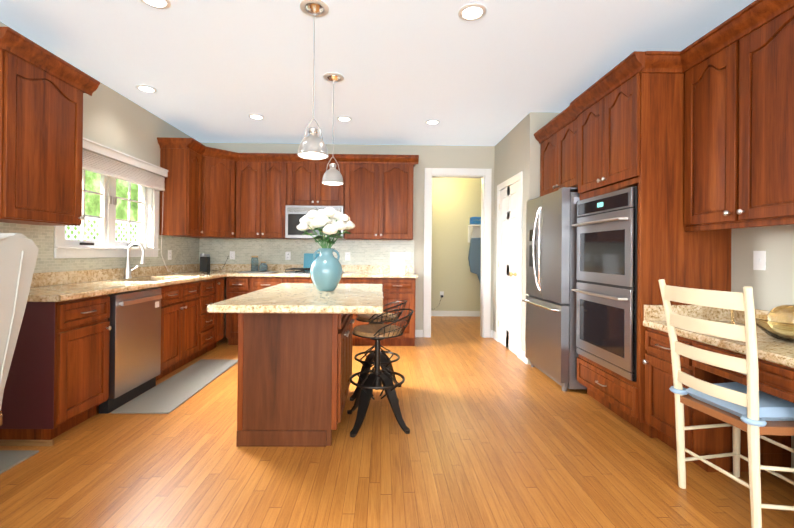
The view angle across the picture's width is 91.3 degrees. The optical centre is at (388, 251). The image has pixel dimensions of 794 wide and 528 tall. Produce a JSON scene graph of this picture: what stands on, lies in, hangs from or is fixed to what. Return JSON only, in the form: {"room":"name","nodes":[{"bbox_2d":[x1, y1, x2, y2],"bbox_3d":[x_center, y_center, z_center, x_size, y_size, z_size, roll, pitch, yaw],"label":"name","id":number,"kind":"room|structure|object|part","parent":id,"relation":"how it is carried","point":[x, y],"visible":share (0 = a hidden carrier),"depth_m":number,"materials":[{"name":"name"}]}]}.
{"room":"kitchen","nodes":[
{"label":"kitchen","id":0,"kind":"room"},
{"bbox_2d":[0,22,198,258],"bbox_3d":[-2.675,-0.196,0.910,0.150,2.720,9.320,1,0,-1],"label":"wall","id":1,"kind":"structure","parent":0,"point":[113,119],"depth_m":3.85,"materials":[{"name":"beige paint"}]},
{"bbox_2d":[0,27,99,225],"bbox_3d":[-2.417,-0.751,2.611,0.398,1.110,0.750,1,0,-1],"label":"upper cabinet","id":2,"kind":"object","parent":1,"relation":"attached to","point":[42,90],"visible":1,"depth_m":2.54,"materials":[{"name":"brown wood"}]},
{"bbox_2d":[0,222,199,272],"bbox_3d":[-2.637,0.035,3.880,0.008,0.454,3.120,1,0,-1],"label":"backsplash","id":3,"kind":"structure","parent":1,"relation":"attached to","point":[185,250],"depth_m":3.43,"materials":[{"name":"tile"}]},
{"bbox_2d":[168,250,171,259],"bbox_3d":[-2.639,0.041,4.680,0.008,0.116,0.072,1,0,-1],"label":"electrical outlet","id":4,"kind":"object","parent":3,"relation":"attached to","point":[169,254],"visible":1,"depth_m":4.66,"materials":[{"name":"white plastic"}]},
{"bbox_2d":[54,169,159,257],"bbox_3d":[-2.693,-0.429,3.736,0.184,0.970,1.390,1,0,-1],"label":"window","id":5,"kind":"structure","parent":1,"relation":"in","point":[101,212],"depth_m":3.73,"materials":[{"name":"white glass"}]},
{"bbox_2d":[82,137,168,190],"bbox_3d":[-2.567,-0.819,3.733,0.086,0.243,1.467,1,0,-1],"label":"blind valance","id":6,"kind":"object","parent":5,"relation":"attached to","point":[98,158],"visible":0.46,"depth_m":3.70,"materials":[{"name":"white fabric"}]},
{"bbox_2d":[161,212,175,273],"bbox_3d":[-2.518,-0.218,4.493,0.184,0.961,0.104,1,0,-1],"label":"blind cord","id":7,"kind":"object","parent":6,"relation":"hanging from","point":[161,241],"visible":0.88,"depth_m":4.45,"materials":[{"name":"white fabric"}]},
{"bbox_2d":[157,137,205,236],"bbox_3d":[-2.444,-0.743,4.626,0.398,1.110,0.430,1,0,-1],"label":"upper cabinet","id":8,"kind":"object","parent":1,"relation":"attached to","point":[181,194],"visible":1,"depth_m":4.48,"materials":[{"name":"brown wood"}]},
{"bbox_2d":[200,142,494,337],"bbox_3d":[-0.058,-0.153,5.546,5.210,2.720,0.120,1,0,-1],"label":"wall","id":9,"kind":"structure","parent":0,"point":[443,156],"depth_m":5.50,"materials":[{"name":"beige paint"}]},
{"bbox_2d":[177,146,240,238],"bbox_3d":[-2.375,-0.740,5.179,0.753,1.110,0.862,0,0,44],"label":"upper cabinet","id":10,"kind":"object","parent":9,"relation":"attached to","point":[219,193],"visible":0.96,"depth_m":4.95,"materials":[{"name":"brown wood"}]},
{"bbox_2d":[235,157,294,238],"bbox_3d":[-1.656,-0.693,5.300,0.752,1.030,0.328,1,0,-1],"label":"upper cabinet","id":11,"kind":"object","parent":9,"relation":"attached to","point":[264,189],"depth_m":5.14,"materials":[{"name":"brown wood"}]},
{"bbox_2d":[199,238,413,264],"bbox_3d":[-1.151,0.054,5.466,3.024,0.454,0.008,1,0,-1],"label":"backsplash","id":12,"kind":"structure","parent":9,"relation":"attached to","point":[362,252],"depth_m":5.46,"materials":[{"name":"tile"}]},
{"bbox_2d":[230,251,234,259],"bbox_3d":[-2.193,0.052,5.443,0.072,0.116,0.008,1,0,-1],"label":"outlet","id":13,"kind":"object","parent":12,"relation":"attached to","point":[232,253],"depth_m":5.44,"materials":[{"name":"white plastic"}]},
{"bbox_2d":[285,252,290,259],"bbox_3d":[-1.413,0.059,5.453,0.072,0.116,0.008,1,0,-1],"label":"outlet","id":14,"kind":"object","parent":12,"relation":"attached to","point":[287,254],"depth_m":5.45,"materials":[{"name":"white plastic"}]},
{"bbox_2d":[345,252,349,259],"bbox_3d":[-0.573,0.067,5.465,0.072,0.116,0.008,1,0,-1],"label":"outlet","id":15,"kind":"object","parent":12,"relation":"attached to","point":[347,255],"depth_m":5.46,"materials":[{"name":"white plastic"}]},
{"bbox_2d":[405,252,410,259],"bbox_3d":[0.277,0.060,5.474,0.072,0.116,0.012,1,0,-1],"label":"outlet","id":16,"kind":"object","parent":12,"relation":"attached to","point":[408,254],"depth_m":5.47,"materials":[{"name":"white plastic"}]},
{"bbox_2d":[291,161,346,208],"bbox_3d":[-0.968,-0.902,5.311,0.760,0.600,0.328,1,0,-1],"label":"upper cabinet","id":17,"kind":"object","parent":9,"relation":"attached to","point":[310,190],"depth_m":5.15,"materials":[{"name":"brown wood"}]},
{"bbox_2d":[285,205,345,239],"bbox_3d":[-0.972,-0.387,5.250,0.754,0.425,0.446,1,0,-1],"label":"microwave","id":18,"kind":"object","parent":17,"relation":"attached to","point":[294,214],"visible":0.52,"depth_m":5.06,"materials":[{"name":"silver metal"}]},
{"bbox_2d":[344,161,414,239],"bbox_3d":[-0.165,-0.680,5.321,0.990,1.030,0.328,1,0,-1],"label":"upper cabinet","id":19,"kind":"object","parent":9,"relation":"attached to","point":[373,194],"depth_m":5.16,"materials":[{"name":"brown wood"}]},
{"bbox_2d":[423,168,491,337],"bbox_3d":[0.976,0.018,5.553,0.950,2.395,0.143,1,0,-1],"label":"door frame","id":20,"kind":"structure","parent":9,"relation":"attached to","point":[485,293],"depth_m":5.49,"materials":[{"name":"white wood"}]},
{"bbox_2d":[0,0,754,145],"bbox_3d":[-0.069,-1.589,1.816,5.360,0.120,11.350,1,0,-1],"label":"ceiling","id":21,"kind":"structure","parent":0,"point":[215,71],"depth_m":3.02,"materials":[{"name":"white paint"}]},
{"bbox_2d":[135,85,156,92],"bbox_3d":[-2.276,-1.546,3.651,0.181,0.030,0.159,1,0,-1],"label":"recessed light","id":22,"kind":"object","parent":21,"relation":"in","point":[145,88],"depth_m":3.65,"materials":[{"name":"white"}]},
{"bbox_2d":[140,0,170,8],"bbox_3d":[-1.424,-1.543,2.398,0.174,0.030,0.080,1,0,-1],"label":"recessed light","id":23,"kind":"object","parent":21,"relation":"in","point":[158,4],"depth_m":2.40,"materials":[{"name":"white"}]},
{"bbox_2d":[248,114,264,119],"bbox_3d":[-1.491,-1.536,4.381,0.172,0.030,0.164,1,0,-1],"label":"recessed light","id":24,"kind":"object","parent":21,"relation":"in","point":[254,116],"depth_m":4.38,"materials":[{"name":"white"}]},
{"bbox_2d":[297,0,328,159],"bbox_3d":[-0.467,-1.062,2.424,0.194,0.934,0.194,1,0,-1],"label":"pendant light","id":25,"kind":"object","parent":21,"relation":"hanging from","point":[312,145],"visible":1,"depth_m":2.39,"materials":[{"name":"white metal"}]},
{"bbox_2d":[322,72,343,185],"bbox_3d":[-0.482,-1.058,3.384,0.194,0.934,0.194,1,0,-1],"label":"pendant light","id":26,"kind":"object","parent":21,"relation":"hanging from","point":[332,175],"visible":1,"depth_m":3.35,"materials":[{"name":"white metal"}]},
{"bbox_2d":[336,116,351,121],"bbox_3d":[-0.505,-1.527,4.422,0.171,0.030,0.168,1,0,-1],"label":"recessed light","id":27,"kind":"object","parent":21,"relation":"in","point":[341,118],"depth_m":4.42,"materials":[{"name":"white"}]},
{"bbox_2d":[425,119,439,124],"bbox_3d":[0.511,-1.518,4.497,0.166,0.030,0.174,1,0,-1],"label":"recessed light","id":28,"kind":"object","parent":21,"relation":"in","point":[433,121],"depth_m":4.52,"materials":[{"name":"white"}]},
{"bbox_2d":[458,3,486,20],"bbox_3d":[0.530,-1.526,2.449,0.174,0.030,0.174,1,0,-1],"label":"recessed light","id":29,"kind":"object","parent":21,"relation":"in","point":[473,11],"depth_m":2.45,"materials":[{"name":"white"}]},
{"bbox_2d":[0,316,793,527],"bbox_3d":[-0.094,1.241,1.804,5.360,0.100,11.350,1,0,-1],"label":"floor","id":30,"kind":"structure","parent":0,"point":[500,435],"depth_m":2.13,"materials":[{"name":"brown wood"}]},
{"bbox_2d":[0,233,38,410],"bbox_3d":[-2.035,0.543,1.471,0.607,1.269,0.910,1,0,-1],"label":"armchair","id":31,"kind":"object","parent":30,"relation":"on","point":[18,254],"visible":1,"depth_m":1.79,"materials":[{"name":"grey fabric"}]},
{"bbox_2d":[0,450,38,473],"bbox_3d":[-2.198,1.169,2.141,0.300,0.010,0.260,1,0,-1],"label":"rug","id":32,"kind":"object","parent":30,"relation":"on","point":[9,459],"visible":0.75,"depth_m":2.19,"materials":[{"name":"grey fabric"}]},
{"bbox_2d":[0,294,111,445],"bbox_3d":[-2.319,0.738,2.577,0.618,0.874,0.459,1,0,-1],"label":"base cabinet","id":33,"kind":"object","parent":30,"relation":"on","point":[57,383],"depth_m":2.37,"materials":[{"name":"brown wood"}]},
{"bbox_2d":[27,264,226,301],"bbox_3d":[-2.315,0.235,3.888,0.653,0.140,3.128,1,0,-1],"label":"countertop","id":34,"kind":"structure","parent":33,"relation":"on","point":[61,286],"depth_m":3.27,"materials":[{"name":"stone"}]},
{"bbox_2d":[124,243,144,277],"bbox_3d":[-2.503,0.087,3.840,0.196,0.352,0.105,1,0,-1],"label":"faucet","id":35,"kind":"object","parent":34,"relation":"on","point":[127,271],"visible":1,"depth_m":3.81,"materials":[{"name":"silver metal"}]},
{"bbox_2d":[200,253,227,271],"bbox_3d":[-2.376,0.147,5.272,0.272,0.245,0.338,1,0,-1],"label":"can opener","id":36,"kind":"object","parent":34,"relation":"on","point":[204,262],"visible":1,"depth_m":5.16,"materials":[{"name":"black"}]},
{"bbox_2d":[99,287,161,413],"bbox_3d":[-2.292,0.743,3.112,0.652,0.868,0.588,1,0,-1],"label":"dishwasher","id":37,"kind":"object","parent":30,"relation":"on","point":[134,319],"visible":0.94,"depth_m":3.03,"materials":[{"name":"silver metal"}]},
{"bbox_2d":[111,359,237,413],"bbox_3d":[-1.817,1.176,3.517,0.420,0.014,1.400,1,0,-1],"label":"mat","id":38,"kind":"object","parent":30,"relation":"on","point":[170,394],"visible":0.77,"depth_m":3.28,"materials":[{"name":"grey fabric"}]},
{"bbox_2d":[156,297,203,380],"bbox_3d":[-2.337,0.850,3.798,0.618,0.660,0.765,1,0,-1],"label":"base cabinet","id":39,"kind":"object","parent":30,"relation":"on","point":[182,322],"depth_m":3.78,"materials":[{"name":"brown wood"}]},
{"bbox_2d":[157,278,219,355],"bbox_3d":[-2.344,0.745,4.371,0.618,0.874,0.520,1,0,-1],"label":"base cabinet","id":40,"kind":"object","parent":30,"relation":"on","point":[209,289],"depth_m":4.32,"materials":[{"name":"brown wood"}]},
{"bbox_2d":[220,277,223,339],"bbox_3d":[-2.348,0.746,4.692,0.618,0.874,0.262,1,0,-1],"label":"base cabinet","id":41,"kind":"object","parent":30,"relation":"on","point":[221,279],"depth_m":4.76,"materials":[{"name":"brown wood"}]},
{"bbox_2d":[226,277,253,344],"bbox_3d":[-1.858,0.753,5.147,0.366,0.874,0.618,1,0,-1],"label":"base cabinet","id":42,"kind":"object","parent":30,"relation":"on","point":[235,286],"depth_m":4.84,"materials":[{"name":"brown wood"}]},
{"bbox_2d":[254,277,289,290],"bbox_3d":[-1.540,0.755,5.151,0.550,0.874,0.618,1,0,-1],"label":"base cabinet","id":43,"kind":"object","parent":30,"relation":"on","point":[259,282],"depth_m":4.85,"materials":[{"name":"brown wood"}]},
{"bbox_2d":[236,313,354,446],"bbox_3d":[-0.599,0.754,2.854,0.657,0.874,0.982,1,0,-1],"label":"kitchen island","id":44,"kind":"object","parent":30,"relation":"on","point":[294,373],"visible":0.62,"depth_m":2.37,"materials":[{"name":"brown wood"}]},
{"bbox_2d":[207,283,382,313],"bbox_3d":[-0.483,0.296,2.678,0.890,0.040,1.440,1,0,-1],"label":"island countertop","id":45,"kind":"structure","parent":44,"relation":"on","point":[311,298],"depth_m":2.15,"materials":[{"name":"stone"}]},
{"bbox_2d":[310,248,342,290],"bbox_3d":[-0.442,0.126,2.759,0.232,0.300,0.232,1,0,-1],"label":"vase","id":46,"kind":"object","parent":45,"relation":"on","point":[326,271],"visible":1,"depth_m":2.69,"materials":[{"name":"teal ceramic"}]},
{"bbox_2d":[297,207,354,247],"bbox_3d":[-0.445,-0.154,2.762,0.404,0.323,0.245,1,0,-1],"label":"hydrangea bouquet","id":47,"kind":"object","parent":46,"relation":"in","point":[335,222],"visible":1,"depth_m":2.71,"materials":[{"name":"white plant"}]},
{"bbox_2d":[290,277,345,283],"bbox_3d":[-0.990,0.760,5.159,0.830,0.874,0.618,1,0,-1],"label":"base cabinet","id":48,"kind":"object","parent":30,"relation":"on","point":[292,279],"depth_m":4.86,"materials":[{"name":"brown wood"}]},
{"bbox_2d":[227,264,417,277],"bbox_3d":[-0.817,0.254,5.138,2.363,0.140,0.668,1,0,-1],"label":"countertop","id":49,"kind":"structure","parent":48,"relation":"on","point":[350,271],"depth_m":5.43,"materials":[{"name":"stone"}]},
{"bbox_2d":[238,271,278,272],"bbox_3d":[-1.721,0.269,5.162,0.440,0.012,0.300,1,0,-1],"label":"tray","id":50,"kind":"object","parent":49,"relation":"on","point":[258,272],"visible":0.98,"depth_m":5.06,"materials":[{"name":"silver metal"}]},
{"bbox_2d":[251,256,258,270],"bbox_3d":[-1.791,0.160,5.191,0.096,0.205,0.096,1,0,-1],"label":"jar","id":51,"kind":"object","parent":50,"relation":"on","point":[254,263],"visible":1,"depth_m":5.15,"materials":[{"name":"blue glass"}]},
{"bbox_2d":[259,262,267,271],"bbox_3d":[-1.660,0.198,5.143,0.120,0.130,0.120,1,0,-1],"label":"jar","id":52,"kind":"object","parent":50,"relation":"on","point":[263,266],"visible":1,"depth_m":5.10,"materials":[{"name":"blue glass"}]},
{"bbox_2d":[303,253,319,270],"bbox_3d":[-1.054,0.153,5.412,0.260,0.257,0.061,1,0,-1],"label":"platter","id":53,"kind":"object","parent":49,"relation":"on","point":[308,259],"visible":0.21,"depth_m":5.41,"materials":[{"name":"teal ceramic"}]},
{"bbox_2d":[282,268,343,273],"bbox_3d":[-0.976,0.253,5.129,0.730,0.057,0.485,1,0,-1],"label":"cooktop","id":54,"kind":"object","parent":49,"relation":"in","point":[301,271],"visible":0.4,"depth_m":4.93,"materials":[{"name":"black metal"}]},
{"bbox_2d":[390,252,404,273],"bbox_3d":[0.120,0.151,5.172,0.200,0.281,0.110,1,0,-1],"label":"sign stand","id":55,"kind":"object","parent":49,"relation":"on","point":[397,262],"visible":1,"depth_m":5.19,"materials":[{"name":"white paper"}]},
{"bbox_2d":[346,278,385,345],"bbox_3d":[-0.350,0.766,5.167,0.590,0.874,0.618,1,0,-1],"label":"base cabinet","id":56,"kind":"object","parent":30,"relation":"on","point":[356,341],"depth_m":4.87,"materials":[{"name":"brown wood"}]},
{"bbox_2d":[350,300,406,402],"bbox_3d":[-0.070,0.805,3.279,0.449,0.785,0.405,0,0,5],"label":"stool","id":57,"kind":"object","parent":30,"relation":"on","point":[386,361],"visible":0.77,"depth_m":3.20,"materials":[{"name":"grey metal"}]},
{"bbox_2d":[347,309,413,437],"bbox_3d":[-0.052,0.802,2.716,0.449,0.785,0.405,1,0,-9],"label":"stool","id":58,"kind":"object","parent":30,"relation":"on","point":[376,379],"visible":1,"depth_m":2.63,"materials":[{"name":"grey metal"}]},
{"bbox_2d":[386,278,415,345],"bbox_3d":[0.105,0.770,5.173,0.460,0.874,0.618,1,0,-1],"label":"base cabinet","id":59,"kind":"object","parent":30,"relation":"on","point":[396,289],"depth_m":4.87,"materials":[{"name":"brown wood"}]},
{"bbox_2d":[522,187,586,390],"bbox_3d":[1.808,0.333,3.743,0.796,1.765,0.832,1,0,-1],"label":"fridge","id":60,"kind":"object","parent":30,"relation":"on","point":[551,281],"visible":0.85,"depth_m":3.49,"materials":[{"name":"silver metal"}]},
{"bbox_2d":[570,51,730,437],"bbox_3d":[1.887,-0.027,2.882,0.688,2.480,0.860,1,0,-1],"label":"oven cabinet","id":61,"kind":"object","parent":30,"relation":"on","point":[629,110],"visible":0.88,"depth_m":2.52,"materials":[{"name":"brown wood"}]},
{"bbox_2d":[572,186,637,380],"bbox_3d":[1.850,0.215,2.915,0.641,1.285,0.720,1,0,-1],"label":"double oven","id":62,"kind":"object","parent":61,"relation":"in","point":[605,290],"visible":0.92,"depth_m":2.80,"materials":[{"name":"silver metal"}]},
{"bbox_2d":[643,327,793,472],"bbox_3d":[1.942,0.849,2.321,0.578,0.724,0.384,1,0,-1],"label":"base cabinet","id":63,"kind":"object","parent":30,"relation":"on","point":[776,379],"visible":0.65,"depth_m":2.12,"materials":[{"name":"brown wood"}]},
{"bbox_2d":[643,305,793,367],"bbox_3d":[1.951,0.413,1.704,0.583,0.140,1.626,1,0,-1],"label":"countertop","id":64,"kind":"structure","parent":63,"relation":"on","point":[773,350],"depth_m":2.17,"materials":[{"name":"stone"}]},
{"bbox_2d":[730,304,793,342],"bbox_3d":[2.002,0.347,1.968,0.264,0.194,0.484,1,0,-1],"label":"glass bowl","id":65,"kind":"object","parent":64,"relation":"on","point":[776,322],"visible":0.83,"depth_m":1.91,"materials":[{"name":"gold"}]},
{"bbox_2d":[658,279,793,527],"bbox_3d":[1.672,0.676,1.823,0.531,1.063,0.518,1,0,-7],"label":"ladder-back chair","id":66,"kind":"object","parent":30,"relation":"on","point":[746,333],"visible":0.96,"depth_m":1.72,"materials":[{"name":"beige paint"}]},
{"bbox_2d":[669,382,793,426],"bbox_3d":[1.706,0.702,1.827,0.482,0.058,0.440,1,0,-7],"label":"seat cushion","id":67,"kind":"object","parent":66,"relation":"attached to","point":[773,408],"visible":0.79,"depth_m":1.72,"materials":[{"name":"blue fabric"}]},
{"bbox_2d":[431,178,480,310],"bbox_3d":[1.252,-0.134,7.414,2.240,2.720,0.120,1,0,-1],"label":"wall","id":68,"kind":"structure","parent":0,"point":[456,204],"depth_m":7.33,"materials":[{"name":"beige paint"}]},
{"bbox_2d":[431,311,479,316],"bbox_3d":[1.242,1.173,7.340,1.998,0.105,0.016,1,0,-1],"label":"baseboard","id":69,"kind":"structure","parent":68,"relation":"attached to","point":[433,313],"depth_m":7.34,"materials":[{"name":"white wood"}]},
{"bbox_2d":[468,217,480,242],"bbox_3d":[1.877,-0.402,7.233,0.740,0.466,0.260,1,0,-1],"label":"shelf","id":70,"kind":"object","parent":68,"relation":"attached to","point":[474,230],"depth_m":7.33,"materials":[{"name":"white wood"}]},
{"bbox_2d":[468,238,480,284],"bbox_3d":[1.751,0.244,7.273,0.500,1.027,0.110,1,0,-1],"label":"towel","id":71,"kind":"object","parent":70,"relation":"hanging from","point":[474,257],"visible":0.25,"depth_m":7.26,"materials":[{"name":"blue fabric"}]},
{"bbox_3d":[1.749,-0.566,7.221,0.428,0.140,0.227,1,0,-1],"label":"mudroom shelf","id":72,"kind":"part","parent":70,"relation":"part of","materials":[{"name":"blue"}]},
{"bbox_2d":[493,112,540,364],"bbox_3d":[1.557,-0.142,4.843,0.100,2.720,1.330,1,0,-1],"label":"wall","id":73,"kind":"structure","parent":0,"point":[517,148],"depth_m":4.36,"materials":[{"name":"beige paint"}]},
{"bbox_2d":[498,181,518,354],"bbox_3d":[1.457,0.194,4.854,0.093,2.023,0.771,1,0,-1],"label":"pantry door","id":74,"kind":"structure","parent":73,"relation":"in","point":[508,273],"depth_m":4.81,"materials":[{"name":"white wood"}]},
{"bbox_2d":[496,171,522,358],"bbox_3d":[1.495,0.155,4.851,0.018,2.125,0.940,1,0,-1],"label":"door frame","id":75,"kind":"structure","parent":73,"relation":"attached to","point":[512,180],"depth_m":4.44,"materials":[{"name":"white wood"}]},
{"bbox_2d":[534,105,577,196],"bbox_3d":[1.895,-0.916,3.746,0.663,0.695,0.856,1,0,-1],"label":"upper cabinet","id":76,"kind":"object","parent":73,"relation":"attached to","point":[556,137],"visible":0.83,"depth_m":3.69,"materials":[{"name":"brown wood"}]},
{"bbox_2d":[540,112,559,148],"bbox_3d":[2.000,-0.141,4.234,0.730,2.720,0.100,1,0,-1],"label":"wall","id":77,"kind":"structure","parent":0,"point":[546,117],"depth_m":4.19,"materials":[{"name":"beige paint"}]},
{"bbox_2d":[731,224,793,310],"bbox_3d":[2.345,-0.154,0.253,0.150,2.720,7.870,1,0,-1],"label":"wall","id":78,"kind":"structure","parent":0,"point":[772,285],"depth_m":2.30,"materials":[{"name":"beige paint"}]},
{"bbox_2d":[682,24,789,228],"bbox_3d":[2.080,-0.673,2.294,0.328,1.030,0.455,1,0,-1],"label":"upper cabinet","id":79,"kind":"object","parent":78,"relation":"attached to","point":[738,68],"depth_m":2.26,"materials":[{"name":"brown wood"}]},
{"bbox_2d":[753,251,765,269],"bbox_3d":[2.233,0.053,2.336,0.012,0.116,0.072,1,0,-1],"label":"light switch","id":80,"kind":"object","parent":78,"relation":"attached to","point":[759,260],"visible":1,"depth_m":2.33,"materials":[{"name":"white plastic"}]},
{"bbox_2d":[748,0,793,223],"bbox_3d":[2.087,-0.675,1.837,0.328,1.030,0.740,1,0,-1],"label":"upper cabinet","id":81,"kind":"object","parent":78,"relation":"attached to","point":[771,37],"depth_m":1.94,"materials":[{"name":"brown wood"}]},
{"label":"outside","id":82,"kind":"structure","parent":0,"visible":0},
{"bbox_2d":[65,170,137,242],"bbox_3d":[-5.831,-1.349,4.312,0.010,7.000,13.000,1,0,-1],"label":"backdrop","id":83,"kind":"structure","parent":82,"point":[123,235],"depth_m":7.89,"materials":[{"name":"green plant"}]}
]}

